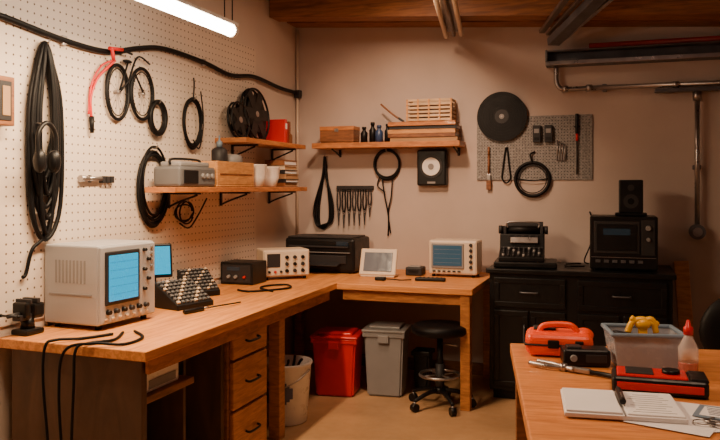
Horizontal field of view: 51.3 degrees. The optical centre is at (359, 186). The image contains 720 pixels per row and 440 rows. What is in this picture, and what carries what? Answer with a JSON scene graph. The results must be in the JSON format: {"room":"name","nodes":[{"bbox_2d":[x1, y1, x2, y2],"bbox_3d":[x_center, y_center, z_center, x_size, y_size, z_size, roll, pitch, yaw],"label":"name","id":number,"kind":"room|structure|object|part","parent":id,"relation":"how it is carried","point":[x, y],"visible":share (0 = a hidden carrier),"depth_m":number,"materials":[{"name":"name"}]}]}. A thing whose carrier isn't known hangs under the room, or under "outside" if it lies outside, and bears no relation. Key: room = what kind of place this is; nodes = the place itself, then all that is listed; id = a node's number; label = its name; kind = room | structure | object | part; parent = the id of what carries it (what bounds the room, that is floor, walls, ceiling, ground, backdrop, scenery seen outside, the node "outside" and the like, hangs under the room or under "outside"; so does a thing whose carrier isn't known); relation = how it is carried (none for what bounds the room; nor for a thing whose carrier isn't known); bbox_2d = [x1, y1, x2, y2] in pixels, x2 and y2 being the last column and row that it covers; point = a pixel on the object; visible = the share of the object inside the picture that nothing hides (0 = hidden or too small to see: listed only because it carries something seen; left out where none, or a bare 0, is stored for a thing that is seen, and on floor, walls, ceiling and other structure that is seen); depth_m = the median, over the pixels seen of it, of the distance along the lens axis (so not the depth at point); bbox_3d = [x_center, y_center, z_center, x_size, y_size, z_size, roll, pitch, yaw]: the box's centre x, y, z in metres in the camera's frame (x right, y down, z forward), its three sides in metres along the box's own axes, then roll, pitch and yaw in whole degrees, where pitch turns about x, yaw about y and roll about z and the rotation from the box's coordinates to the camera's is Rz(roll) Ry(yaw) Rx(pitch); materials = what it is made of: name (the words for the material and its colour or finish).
{"room":"electronics workshop","nodes":[
{"label":"electronics workshop","id":0,"kind":"room"},
{"bbox_2d":[0,0,295,439],"bbox_3d":[-1.702,-0.090,2.691,0.120,2.920,7.170,0,0,19],"label":"wall","id":1,"kind":"structure","parent":0,"point":[274,42],"depth_m":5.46,"materials":[{"name":"paint"}]},
{"bbox_2d":[0,0,255,326],"bbox_3d":[-1.292,-0.195,3.596,0.061,1.550,3.550,0,0,19],"label":"pegboard","id":2,"kind":"object","parent":1,"relation":"attached to","point":[93,210],"depth_m":3.87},
{"bbox_2d":[0,75,13,126],"bbox_3d":[-1.497,-0.350,2.953,0.080,0.200,0.300,0,0,19],"label":"picture frame","id":3,"kind":"object","parent":2,"relation":"attached to","point":[6,83],"visible":1,"depth_m":3.04,"materials":[{"name":"brown wood"}]},
{"bbox_2d":[21,39,63,278],"bbox_3d":[-1.386,-0.129,3.304,0.057,1.043,0.240,0,0,19],"label":"cable bundle","id":4,"kind":"object","parent":2,"relation":"attached to","point":[37,186],"visible":0.85,"depth_m":3.27,"materials":[{"name":"rubber"}]},
{"bbox_2d":[33,121,60,173],"bbox_3d":[-1.375,-0.172,3.228,0.125,0.227,0.138,0,0,19],"label":"headphones","id":5,"kind":"object","parent":2,"relation":"hanging from","point":[40,160],"visible":0.96,"depth_m":3.20,"materials":[{"name":"black plastic"}]},
{"bbox_2d":[77,175,102,181],"bbox_3d":[-1.294,-0.040,3.608,0.034,0.035,0.150,0,0,19],"label":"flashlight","id":6,"kind":"object","parent":2,"relation":"attached to","point":[81,178],"visible":1,"depth_m":3.59,"materials":[{"name":"metal"}]},
{"bbox_2d":[99,176,113,184],"bbox_3d":[-1.258,-0.032,3.725,0.026,0.044,0.088,0,0,19],"label":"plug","id":7,"kind":"object","parent":2,"relation":"attached to","point":[106,179],"visible":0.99,"depth_m":3.72,"materials":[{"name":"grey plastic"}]},
{"bbox_2d":[87,46,132,132],"bbox_3d":[-1.237,-0.479,3.718,0.065,0.440,0.286,0,0,19],"label":"lead","id":8,"kind":"object","parent":2,"relation":"attached to","point":[112,49],"visible":1,"depth_m":3.63,"materials":[{"name":"rubber"}]},
{"bbox_2d":[105,56,154,120],"bbox_3d":[-1.188,-0.512,3.897,0.045,0.358,0.409,0,0,19],"label":"bicycle","id":9,"kind":"object","parent":2,"relation":"attached to","point":[130,92],"visible":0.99,"depth_m":3.87,"materials":[{"name":"black metal"}]},
{"bbox_3d":[-1.119,-0.003,4.081,0.051,0.455,0.287,0,0,19],"label":"cable coil","id":10,"kind":"part","parent":2,"relation":"part of","materials":[{"name":"black rubber"}]},
{"bbox_3d":[-1.109,-0.379,4.110,0.051,0.204,0.171,0,0,19],"label":"cable coil","id":11,"kind":"part","parent":2,"relation":"part of","materials":[{"name":"black rubber"}]},
{"bbox_3d":[-0.992,0.155,4.445,0.051,0.181,0.357,0,0,19],"label":"cable coil","id":12,"kind":"part","parent":2,"relation":"part of","materials":[{"name":"black rubber"}]},
{"bbox_3d":[-0.986,-0.436,4.464,0.051,0.431,0.238,0,0,19],"label":"cable coil","id":13,"kind":"part","parent":2,"relation":"part of","materials":[{"name":"black rubber"}]},
{"bbox_2d":[145,187,306,207],"bbox_3d":[-0.788,0.060,4.750,0.241,0.120,1.740,0,0,19],"label":"wooden shelf","id":14,"kind":"object","parent":2,"relation":"attached to","point":[245,191],"visible":0.98,"depth_m":4.44,"materials":[{"name":"brown wood"}]},
{"bbox_2d":[154,158,214,186],"bbox_3d":[-0.961,-0.081,4.154,0.182,0.160,0.370,0,0,19],"label":"radio","id":15,"kind":"object","parent":14,"relation":"on","point":[170,173],"visible":1,"depth_m":4.02,"materials":[{"name":"grey plastic"}]},
{"bbox_2d":[192,161,253,186],"bbox_3d":[-0.824,-0.076,4.562,0.174,0.150,0.460,0,0,19],"label":"wooden crate","id":16,"kind":"object","parent":14,"relation":"on","point":[227,174],"visible":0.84,"depth_m":4.49,"materials":[{"name":"beige wood"}]},
{"bbox_2d":[211,135,226,160],"bbox_3d":[-0.849,-0.230,4.528,0.096,0.165,0.096,0,0,19],"label":"glue bottle","id":17,"kind":"object","parent":16,"relation":"on","point":[219,153],"visible":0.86,"depth_m":4.49,"materials":[{"name":"grey plastic"}]},
{"bbox_2d":[227,154,242,161],"bbox_3d":[-0.793,-0.175,4.657,0.130,0.056,0.130,0,0,19],"label":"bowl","id":18,"kind":"object","parent":16,"relation":"on","point":[230,157],"visible":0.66,"depth_m":4.60,"materials":[{"name":"white ceramic"}]},
{"bbox_2d":[254,164,266,186],"bbox_3d":[-0.702,-0.076,4.890,0.194,0.150,0.194,0,0,19],"label":"cup","id":19,"kind":"object","parent":14,"relation":"on","point":[259,169],"visible":0.42,"depth_m":4.83,"materials":[{"name":"ceramic"}]},
{"bbox_2d":[262,167,279,186],"bbox_3d":[-0.633,-0.069,5.088,0.188,0.135,0.188,0,0,19],"label":"cup","id":20,"kind":"object","parent":14,"relation":"on","point":[272,173],"visible":0.58,"depth_m":5.02,"materials":[{"name":"ceramic"}]},
{"bbox_2d":[265,160,298,186],"bbox_3d":[-0.555,-0.096,5.353,0.162,0.188,0.229,0,0,19],"label":"book stack","id":21,"kind":"object","parent":14,"relation":"on","point":[288,177],"visible":0.59,"depth_m":5.27,"materials":[{"name":"brown paper"}]},
{"bbox_2d":[215,137,305,159],"bbox_3d":[-0.660,-0.250,5.150,0.221,0.120,0.940,0,0,19],"label":"wooden shelf","id":22,"kind":"object","parent":2,"relation":"attached to","point":[238,141],"visible":0.86,"depth_m":4.94,"materials":[{"name":"brown wood"}]},
{"bbox_2d":[227,101,249,137],"bbox_3d":[-0.790,-0.435,4.878,0.070,0.247,0.246,0,0,20],"label":"reel","id":23,"kind":"object","parent":22,"relation":"on","point":[238,124],"visible":0.92,"depth_m":4.84,"materials":[{"name":"black plastic"}]},
{"bbox_2d":[240,88,269,139],"bbox_3d":[-0.715,-0.494,5.116,0.084,0.366,0.366,0,0,20],"label":"reel","id":24,"kind":"object","parent":22,"relation":"on","point":[258,116],"visible":0.82,"depth_m":5.10,"materials":[{"name":"black plastic"}]},
{"bbox_2d":[266,119,290,142],"bbox_3d":[-0.582,-0.396,5.383,0.154,0.170,0.106,0,0,19],"label":"binder","id":25,"kind":"object","parent":22,"relation":"on","point":[280,129],"visible":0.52,"depth_m":5.33,"materials":[{"name":"plastic"}]},
{"bbox_2d":[0,12,297,93],"bbox_3d":[-1.040,-0.716,4.329,0.030,0.138,3.301,0,0,19],"label":"power cable","id":26,"kind":"object","parent":1,"relation":"attached to","point":[64,41],"visible":0.95,"depth_m":3.86,"materials":[{"name":"black rubber"}]},
{"bbox_2d":[267,361,514,439],"bbox_3d":[0.561,1.420,1.922,5.000,0.100,7.200,0,0,19],"label":"floor","id":27,"kind":"structure","parent":0,"point":[361,416],"depth_m":4.46,"materials":[{"name":"concrete"}]},
{"bbox_2d":[0,269,489,439],"bbox_3d":[-0.258,0.995,4.238,1.573,0.750,3.040,0,0,19],"label":"workbench","id":28,"kind":"object","parent":27,"relation":"on","point":[220,354],"visible":0.84,"depth_m":3.51,"materials":[{"name":"brown wood"}]},
{"bbox_2d":[0,297,43,335],"bbox_3d":[-1.409,0.544,3.142,0.106,0.150,0.175,0,0,19],"label":"bench vise","id":29,"kind":"object","parent":28,"relation":"on","point":[25,309],"visible":1,"depth_m":3.13,"materials":[{"name":"black metal"}]},
{"bbox_2d":[41,330,143,439],"bbox_3d":[-1.046,0.980,2.971,0.428,0.764,0.242,0,0,-40],"label":"power cable","id":30,"kind":"object","parent":28,"relation":"hanging from","point":[108,341],"visible":1,"depth_m":2.91,"materials":[{"name":"black rubber"}]},
{"bbox_2d":[45,239,154,329],"bbox_3d":[-1.176,0.436,3.436,0.330,0.365,0.383,0,0,23],"label":"crt oscilloscope","id":31,"kind":"object","parent":28,"relation":"on","point":[97,283],"visible":1,"depth_m":3.29,"materials":[{"name":"beige plastic"}]},
{"bbox_2d":[147,363,177,392],"bbox_3d":[-0.942,0.777,3.110,0.283,0.084,0.260,0,0,19],"label":"box","id":32,"kind":"object","parent":28,"relation":"on","point":[167,375],"visible":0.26,"depth_m":3.07,"materials":[{"name":"white"}]},
{"bbox_2d":[155,243,172,281],"bbox_3d":[-1.108,0.459,3.958,0.218,0.320,0.104,0,0,-28],"label":"monitor","id":33,"kind":"object","parent":28,"relation":"on","point":[163,252],"visible":0.23,"depth_m":3.95,"materials":[{"name":"blue glass"}]},
{"bbox_2d":[155,278,212,310],"bbox_3d":[-0.915,0.553,3.894,0.190,0.132,0.240,0,0,36],"label":"console","id":34,"kind":"object","parent":28,"relation":"on","point":[176,294],"visible":1,"depth_m":3.85,"materials":[{"name":"black plastic"}]},
{"bbox_2d":[177,267,219,295],"bbox_3d":[-0.920,0.544,4.277,0.140,0.150,0.200,0,0,45],"label":"console","id":35,"kind":"object","parent":28,"relation":"on","point":[202,277],"visible":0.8,"depth_m":4.28,"materials":[{"name":"black plastic"}]},
{"bbox_2d":[183,301,240,313],"bbox_3d":[-0.745,0.607,3.808,0.022,0.022,0.400,0,0,33],"label":"screwdriver","id":36,"kind":"object","parent":28,"relation":"on","point":[197,309],"visible":1,"depth_m":3.72,"materials":[{"name":"black plastic"}]},
{"bbox_2d":[221,259,265,284],"bbox_3d":[-0.755,0.549,4.843,0.230,0.140,0.222,0,0,19],"label":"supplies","id":37,"kind":"object","parent":28,"relation":"on","point":[236,271],"visible":1,"depth_m":4.76,"materials":[{"name":"black plastic"}]},
{"bbox_2d":[237,284,291,291],"bbox_3d":[-0.543,0.613,4.543,0.207,0.013,0.379,0,0,36],"label":"cable","id":38,"kind":"object","parent":28,"relation":"on","point":[261,287],"visible":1,"depth_m":4.49,"materials":[{"name":"black rubber"}]},
{"bbox_2d":[257,247,308,279],"bbox_3d":[-0.522,0.519,5.097,0.320,0.200,0.225,0,0,-21],"label":"signal generator","id":39,"kind":"object","parent":28,"relation":"on","point":[282,261],"visible":0.87,"depth_m":5.01,"materials":[{"name":"beige plastic"}]},
{"bbox_2d":[286,233,368,273],"bbox_3d":[-0.252,0.488,5.533,0.540,0.261,0.450,0,0,19],"label":"printer","id":40,"kind":"object","parent":28,"relation":"on","point":[328,253],"visible":0.66,"depth_m":5.38,"materials":[{"name":"black plastic"}]},
{"bbox_2d":[359,248,397,277],"bbox_3d":[0.136,0.524,5.211,0.260,0.190,0.141,0,0,16],"label":"display","id":41,"kind":"object","parent":28,"relation":"on","point":[373,262],"visible":0.99,"depth_m":5.17,"materials":[{"name":"beige plastic"}]},
{"bbox_2d":[375,276,410,280],"bbox_3d":[0.217,0.607,4.950,0.241,0.024,0.046,0,0,13],"label":"screwdriver","id":42,"kind":"object","parent":28,"relation":"on","point":[378,278],"visible":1,"depth_m":4.95,"materials":[{"name":"black plastic"}]},
{"bbox_2d":[406,265,425,275],"bbox_3d":[0.392,0.586,5.282,0.120,0.067,0.123,0,0,19],"label":"box","id":43,"kind":"object","parent":28,"relation":"on","point":[412,270],"visible":1,"depth_m":5.23,"materials":[{"name":"grey plastic"}]},
{"bbox_2d":[415,277,445,281],"bbox_3d":[0.464,0.607,4.941,0.200,0.025,0.055,0,0,15],"label":"remote control","id":44,"kind":"object","parent":28,"relation":"on","point":[435,279],"visible":1,"depth_m":4.92,"materials":[{"name":"black plastic"}]},
{"bbox_2d":[429,238,481,277],"bbox_3d":[0.666,0.493,5.233,0.340,0.252,0.216,0,0,19],"label":"oscilloscope","id":45,"kind":"object","parent":28,"relation":"on","point":[446,255],"visible":1,"depth_m":5.14,"materials":[{"name":"beige plastic"}]},
{"bbox_2d":[264,355,311,425],"bbox_3d":[-0.434,1.177,4.396,0.304,0.384,0.321,0,0,19],"label":"paint bucket","id":46,"kind":"object","parent":27,"relation":"on","point":[297,367],"visible":0.56,"depth_m":4.30,"materials":[{"name":"white plastic"}]},
{"bbox_2d":[310,326,363,396],"bbox_3d":[-0.145,1.160,5.001,0.320,0.418,0.295,0,0,12],"label":"storage bin","id":47,"kind":"object","parent":27,"relation":"on","point":[337,351],"visible":0.89,"depth_m":4.89,"materials":[{"name":"plastic"}]},
{"bbox_2d":[362,321,411,396],"bbox_3d":[0.181,1.140,4.994,0.290,0.458,0.285,0,0,13],"label":"storage bin","id":48,"kind":"object","parent":27,"relation":"on","point":[386,342],"visible":0.98,"depth_m":4.89,"materials":[{"name":"plastic"}]},
{"bbox_2d":[411,347,434,387],"bbox_3d":[0.431,1.239,5.121,0.130,0.260,0.150,0,0,19],"label":"wastebasket","id":49,"kind":"object","parent":27,"relation":"on","point":[423,356],"visible":0.98,"depth_m":5.07,"materials":[{"name":"plastic"}]},
{"bbox_2d":[409,319,476,415],"bbox_3d":[0.505,1.109,4.689,0.440,0.521,0.420,0,0,19],"label":"stool","id":50,"kind":"object","parent":27,"relation":"on","point":[438,329],"visible":0.97,"depth_m":4.62,"materials":[{"name":"black metal"}]},
{"bbox_2d":[486,262,676,398],"bbox_3d":[1.442,0.948,4.924,1.140,0.845,0.610,0,0,19],"label":"storage cabinet","id":51,"kind":"object","parent":27,"relation":"on","point":[521,299],"visible":0.59,"depth_m":4.71,"materials":[{"name":"black paint"}]},
{"bbox_2d":[494,221,556,268],"bbox_3d":[1.100,0.376,4.975,0.400,0.296,0.320,0,0,15],"label":"typewriter","id":52,"kind":"object","parent":51,"relation":"on","point":[522,243],"visible":1,"depth_m":4.96,"materials":[{"name":"black plastic"}]},
{"bbox_2d":[564,211,590,266],"bbox_3d":[1.470,0.345,5.051,0.142,0.354,0.412,0,0,28],"label":"power cord","id":53,"kind":"object","parent":51,"relation":"on","point":[566,264],"visible":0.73,"depth_m":5.06,"materials":[{"name":"black rubber"}]},
{"bbox_2d":[590,214,657,271],"bbox_3d":[1.688,0.354,4.810,0.400,0.340,0.365,0,0,19],"label":"system","id":54,"kind":"object","parent":51,"relation":"on","point":[616,242],"visible":0.99,"depth_m":4.65,"materials":[{"name":"black plastic"}]},
{"bbox_2d":[615,180,646,215],"bbox_3d":[1.725,0.068,4.779,0.190,0.225,0.170,0,0,19],"label":"speaker","id":55,"kind":"object","parent":54,"relation":"on","point":[630,191],"visible":1,"depth_m":4.70},
{"bbox_2d":[510,343,719,439],"bbox_3d":[1.190,0.995,1.926,1.500,0.750,1.900,0,0,9],"label":"work table","id":56,"kind":"object","parent":27,"relation":"on","point":[539,411],"visible":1,"depth_m":2.19,"materials":[{"name":"brown wood"}]},
{"bbox_2d":[524,321,593,355],"bbox_3d":[0.737,0.555,2.779,0.248,0.123,0.162,0,0,13],"label":"tool case","id":57,"kind":"object","parent":56,"relation":"on","point":[545,338],"visible":0.91,"depth_m":2.73,"materials":[{"name":"plastic"}]},
{"bbox_2d":[528,359,610,377],"bbox_3d":[0.712,0.607,2.510,0.303,0.024,0.064,0,0,39],"label":"pliers","id":58,"kind":"object","parent":56,"relation":"on","point":[563,367],"visible":0.94,"depth_m":2.51,"materials":[{"name":"metal"}]},
{"bbox_2d":[560,344,610,366],"bbox_3d":[0.785,0.586,2.613,0.160,0.066,0.099,0,0,8],"label":"charger","id":59,"kind":"object","parent":56,"relation":"on","point":[571,354],"visible":0.94,"depth_m":2.58,"materials":[{"name":"black plastic"}]},
{"bbox_2d":[601,323,688,368],"bbox_3d":[0.988,0.557,2.621,0.250,0.124,0.204,0,0,8],"label":"tub","id":60,"kind":"object","parent":56,"relation":"on","point":[663,349],"visible":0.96,"depth_m":2.54,"materials":[{"name":"clear plastic"}]},
{"bbox_2d":[625,315,659,333],"bbox_3d":[0.986,0.483,2.621,0.118,0.069,0.040,0,0,8],"label":"clamp","id":61,"kind":"object","parent":60,"relation":"on","point":[642,323],"visible":0.94,"depth_m":2.61,"materials":[{"name":"plastic"}]},
{"bbox_2d":[611,366,708,398],"bbox_3d":[0.906,0.586,2.277,0.270,0.067,0.140,0,0,18],"label":"multimeter","id":62,"kind":"object","parent":56,"relation":"on","point":[675,382],"visible":0.94,"depth_m":2.23,"materials":[{"name":"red plastic"}]},
{"bbox_2d":[623,401,719,436],"bbox_3d":[0.882,0.617,2.025,0.395,0.003,0.337,0,0,-13],"label":"paper sheets","id":63,"kind":"object","parent":56,"relation":"on","point":[688,409],"visible":0.49,"depth_m":1.95,"materials":[{"name":"white paper"}]},
{"bbox_2d":[560,388,688,423],"bbox_3d":[0.726,0.606,2.093,0.310,0.018,0.240,0,0,12],"label":"open notebook","id":64,"kind":"object","parent":63,"relation":"on","point":[577,402],"visible":0.91,"depth_m":2.04,"materials":[{"name":"paper"}]},
{"bbox_2d":[615,386,625,404],"bbox_3d":[0.737,0.585,2.126,0.018,0.020,0.160,0,0,13],"label":"marker pen","id":65,"kind":"object","parent":64,"relation":"on","point":[620,395],"visible":1,"depth_m":2.08,"materials":[{"name":"black plastic"}]},
{"bbox_2d":[692,404,719,419],"bbox_3d":[0.995,0.612,2.015,0.170,0.004,0.120,0,0,33],"label":"leaflet","id":66,"kind":"object","parent":63,"relation":"on","point":[705,411],"visible":1,"depth_m":2.04,"materials":[{"name":"white paper"}]},
{"bbox_2d":[692,417,719,426],"bbox_3d":[0.910,0.610,1.951,0.085,0.004,0.090,0,0,19],"label":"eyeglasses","id":67,"kind":"object","parent":63,"relation":"on","point":[711,423],"visible":1,"depth_m":1.95,"materials":[{"name":"metal"}]},
{"bbox_2d":[678,320,698,371],"bbox_3d":[1.070,0.526,2.445,0.062,0.186,0.062,0,0,19],"label":"squeeze bottle","id":68,"kind":"object","parent":56,"relation":"on","point":[686,365],"visible":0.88,"depth_m":2.43,"materials":[{"name":"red plastic"}]},
{"bbox_2d":[674,261,694,348],"bbox_3d":[2.119,0.918,4.875,0.093,0.861,0.264,0,0,8],"label":"plank","id":69,"kind":"object","parent":27,"relation":"on","point":[681,268],"visible":0.53,"depth_m":4.91,"materials":[{"name":"brown wood"}]},
{"bbox_2d":[685,298,719,349],"bbox_3d":[1.803,0.913,3.557,0.618,0.909,0.617,0,0,11],"label":"office chair","id":70,"kind":"object","parent":27,"relation":"on","point":[709,327],"visible":0.32,"depth_m":3.35,"materials":[{"name":"black leather"}]},
{"bbox_2d":[296,27,719,362],"bbox_3d":[1.743,-0.090,5.227,4.730,2.920,0.120,0,0,19],"label":"wall","id":71,"kind":"structure","parent":0,"point":[346,74],"depth_m":5.46,"materials":[{"name":"paint"}]},
{"bbox_2d":[294,31,301,234],"bbox_3d":[-0.489,-0.330,5.901,0.050,1.800,0.050,0,0,19],"label":"conduit pipe","id":72,"kind":"object","parent":71,"relation":"attached to","point":[298,95],"visible":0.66,"depth_m":5.90,"materials":[{"name":"beige plastic"}]},
{"bbox_2d":[313,155,333,228],"bbox_3d":[-0.279,0.040,5.835,0.178,0.582,0.050,0,0,19],"label":"hanging cable","id":73,"kind":"object","parent":71,"relation":"hanging from","point":[316,213],"visible":1,"depth_m":5.83,"materials":[{"name":"rubber"}]},
{"bbox_2d":[336,186,373,227],"bbox_3d":[-0.040,0.154,5.761,0.300,0.328,0.039,0,0,19],"label":"rack","id":74,"kind":"object","parent":71,"relation":"attached to","point":[348,188],"visible":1,"depth_m":5.75,"materials":[{"name":"grey plastic"}]},
{"bbox_2d":[312,140,464,156],"bbox_3d":[0.204,-0.280,5.580,1.130,0.100,0.219,0,0,19],"label":"wooden shelf","id":75,"kind":"object","parent":71,"relation":"attached to","point":[458,144],"visible":1,"depth_m":5.50,"materials":[{"name":"brown wood"}]},
{"bbox_2d":[320,126,359,142],"bbox_3d":[-0.154,-0.394,5.693,0.275,0.125,0.148,0,0,19],"label":"box","id":76,"kind":"object","parent":75,"relation":"on","point":[330,134],"visible":0.94,"depth_m":5.63,"materials":[{"name":"brown wood"}]},
{"bbox_2d":[361,122,389,141],"bbox_3d":[0.117,-0.408,5.615,0.224,0.155,0.084,0,0,19],"label":"bottles","id":77,"kind":"object","parent":75,"relation":"on","point":[375,135],"visible":0.86,"depth_m":5.61,"materials":[{"name":"black glass"}]},
{"bbox_2d":[373,149,400,235],"bbox_3d":[0.203,0.040,5.668,0.215,0.661,0.050,0,0,19],"label":"cable coil","id":78,"kind":"object","parent":75,"relation":"hanging from","point":[391,177],"visible":1,"depth_m":5.67,"materials":[{"name":"rubber"}]},
{"bbox_2d":[388,120,460,141],"bbox_3d":[0.472,-0.402,5.483,0.517,0.142,0.173,0,0,19],"label":"book stack","id":79,"kind":"object","parent":75,"relation":"on","point":[417,130],"visible":0.98,"depth_m":5.41,"materials":[{"name":"paper"}]},
{"bbox_2d":[380,104,403,121],"bbox_3d":[0.237,-0.547,5.541,0.188,0.146,0.022,0,0,21],"label":"brush","id":80,"kind":"object","parent":79,"relation":"on","point":[382,105],"visible":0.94,"depth_m":5.53,"materials":[{"name":"brown wood"}]},
{"bbox_2d":[406,98,455,121],"bbox_3d":[0.519,-0.555,5.466,0.336,0.160,0.158,0,0,19],"label":"basket","id":81,"kind":"object","parent":79,"relation":"on","point":[436,109],"visible":0.88,"depth_m":5.40,"materials":[{"name":"beige wood"}]},
{"bbox_2d":[304,349,482,374],"bbox_3d":[1.679,1.325,5.178,4.620,0.089,0.014,0,0,19],"label":"baseboard","id":82,"kind":"structure","parent":71,"relation":"attached to","point":[477,368],"depth_m":5.53,"materials":[{"name":"brown wood"}]},
{"bbox_2d":[417,149,447,185],"bbox_3d":[0.533,-0.142,5.536,0.220,0.265,0.088,0,0,19],"label":"speaker","id":83,"kind":"object","parent":71,"relation":"attached to","point":[432,165],"visible":1,"depth_m":5.50},
{"bbox_2d":[477,114,592,179],"bbox_3d":[1.232,-0.278,5.331,0.805,0.455,0.018,0,0,19],"label":"panel","id":84,"kind":"object","parent":71,"relation":"attached to","point":[520,147],"visible":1,"depth_m":5.30,"materials":[{"name":"metal"}]},
{"bbox_2d":[486,147,490,189],"bbox_3d":[0.930,-0.135,5.418,0.034,0.310,0.016,0,0,19],"label":"brush","id":85,"kind":"object","parent":84,"relation":"hanging from","point":[488,181],"visible":1,"depth_m":5.41,"materials":[{"name":"brown wood"}]},
{"bbox_2d":[477,92,526,140],"bbox_3d":[1.018,-0.505,5.379,0.356,0.356,0.040,0,0,19],"label":"vinyl record","id":86,"kind":"object","parent":84,"relation":"attached to","point":[501,116],"visible":1,"depth_m":5.37,"materials":[{"name":"black plastic"}]},
{"bbox_2d":[501,146,510,183],"bbox_3d":[1.047,-0.160,5.375,0.072,0.272,0.030,0,0,19],"label":"lanyard","id":87,"kind":"object","parent":84,"relation":"hanging from","point":[506,147],"visible":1,"depth_m":5.38,"materials":[{"name":"black fabric"}]},
{"bbox_2d":[514,151,550,197],"bbox_3d":[1.222,-0.090,5.316,0.260,0.330,0.026,0,0,19],"label":"cable coil","id":88,"kind":"object","parent":84,"relation":"hanging from","point":[543,190],"visible":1,"depth_m":5.31,"materials":[{"name":"black rubber"}]},
{"bbox_2d":[533,125,552,142],"bbox_3d":[1.288,-0.375,5.286,0.135,0.120,0.039,0,0,19],"label":"modules","id":89,"kind":"object","parent":84,"relation":"attached to","point":[548,129],"visible":1,"depth_m":5.27,"materials":[{"name":"grey plastic"}]},
{"bbox_2d":[556,140,565,160],"bbox_3d":[1.408,-0.258,5.253,0.070,0.145,0.022,0,0,19],"label":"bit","id":90,"kind":"object","parent":84,"relation":"attached to","point":[559,156],"visible":1,"depth_m":5.25,"materials":[{"name":"grey metal"}]},
{"bbox_2d":[574,114,579,173],"bbox_3d":[1.509,-0.300,5.216,0.040,0.420,0.026,0,0,19],"label":"screwdriver","id":91,"kind":"object","parent":84,"relation":"attached to","point":[576,126],"visible":1,"depth_m":5.21,"materials":[{"name":"black plastic"}]},
{"bbox_2d":[554,67,719,239],"bbox_3d":[2.596,-0.245,4.814,2.628,1.180,0.100,0,0,19],"label":"steel pipe","id":92,"kind":"object","parent":71,"relation":"attached to","point":[697,231],"visible":1,"depth_m":4.93,"materials":[{"name":"grey metal"}]},
{"bbox_2d":[539,0,612,45],"bbox_3d":[1.404,-1.250,4.488,0.750,0.599,1.046,0,0,19],"label":"strut","id":93,"kind":"object","parent":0,"point":[588,9],"depth_m":4.71,"materials":[{"name":"grey metal"}]},
{"bbox_2d":[545,36,719,67],"bbox_3d":[2.567,-0.912,4.811,2.680,0.144,0.125,0,0,19],"label":"steel rail","id":94,"kind":"object","parent":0,"point":[705,47],"depth_m":5.04,"materials":[{"name":"black metal"}]},
{"bbox_3d":[0.561,-1.590,1.922,5.000,0.080,7.200,0,0,19],"label":"ceiling","id":95,"kind":"structure","parent":0,"visible":0},
{"bbox_2d":[136,0,238,37],"bbox_3d":[-0.854,-1.141,3.031,0.064,0.816,1.432,0,0,19],"label":"tube light","id":96,"kind":"object","parent":95,"relation":"hanging from","point":[184,9],"visible":1,"depth_m":3.35,"materials":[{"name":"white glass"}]},
{"bbox_2d":[433,0,463,38],"bbox_3d":[0.573,-1.296,4.829,0.141,0.505,0.927,0,0,11],"label":"fluorescent light fixture","id":97,"kind":"object","parent":95,"relation":"attached to","point":[450,10],"visible":1,"depth_m":4.85,"materials":[{"name":"beige plastic"}]},
{"bbox_2d":[269,0,719,27],"bbox_3d":[1.590,-1.230,4.952,4.600,0.600,0.480,0,0,19],"label":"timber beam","id":98,"kind":"structure","parent":95,"relation":"attached to","point":[297,13],"depth_m":5.08,"materials":[{"name":"brown wood"}]}
]}

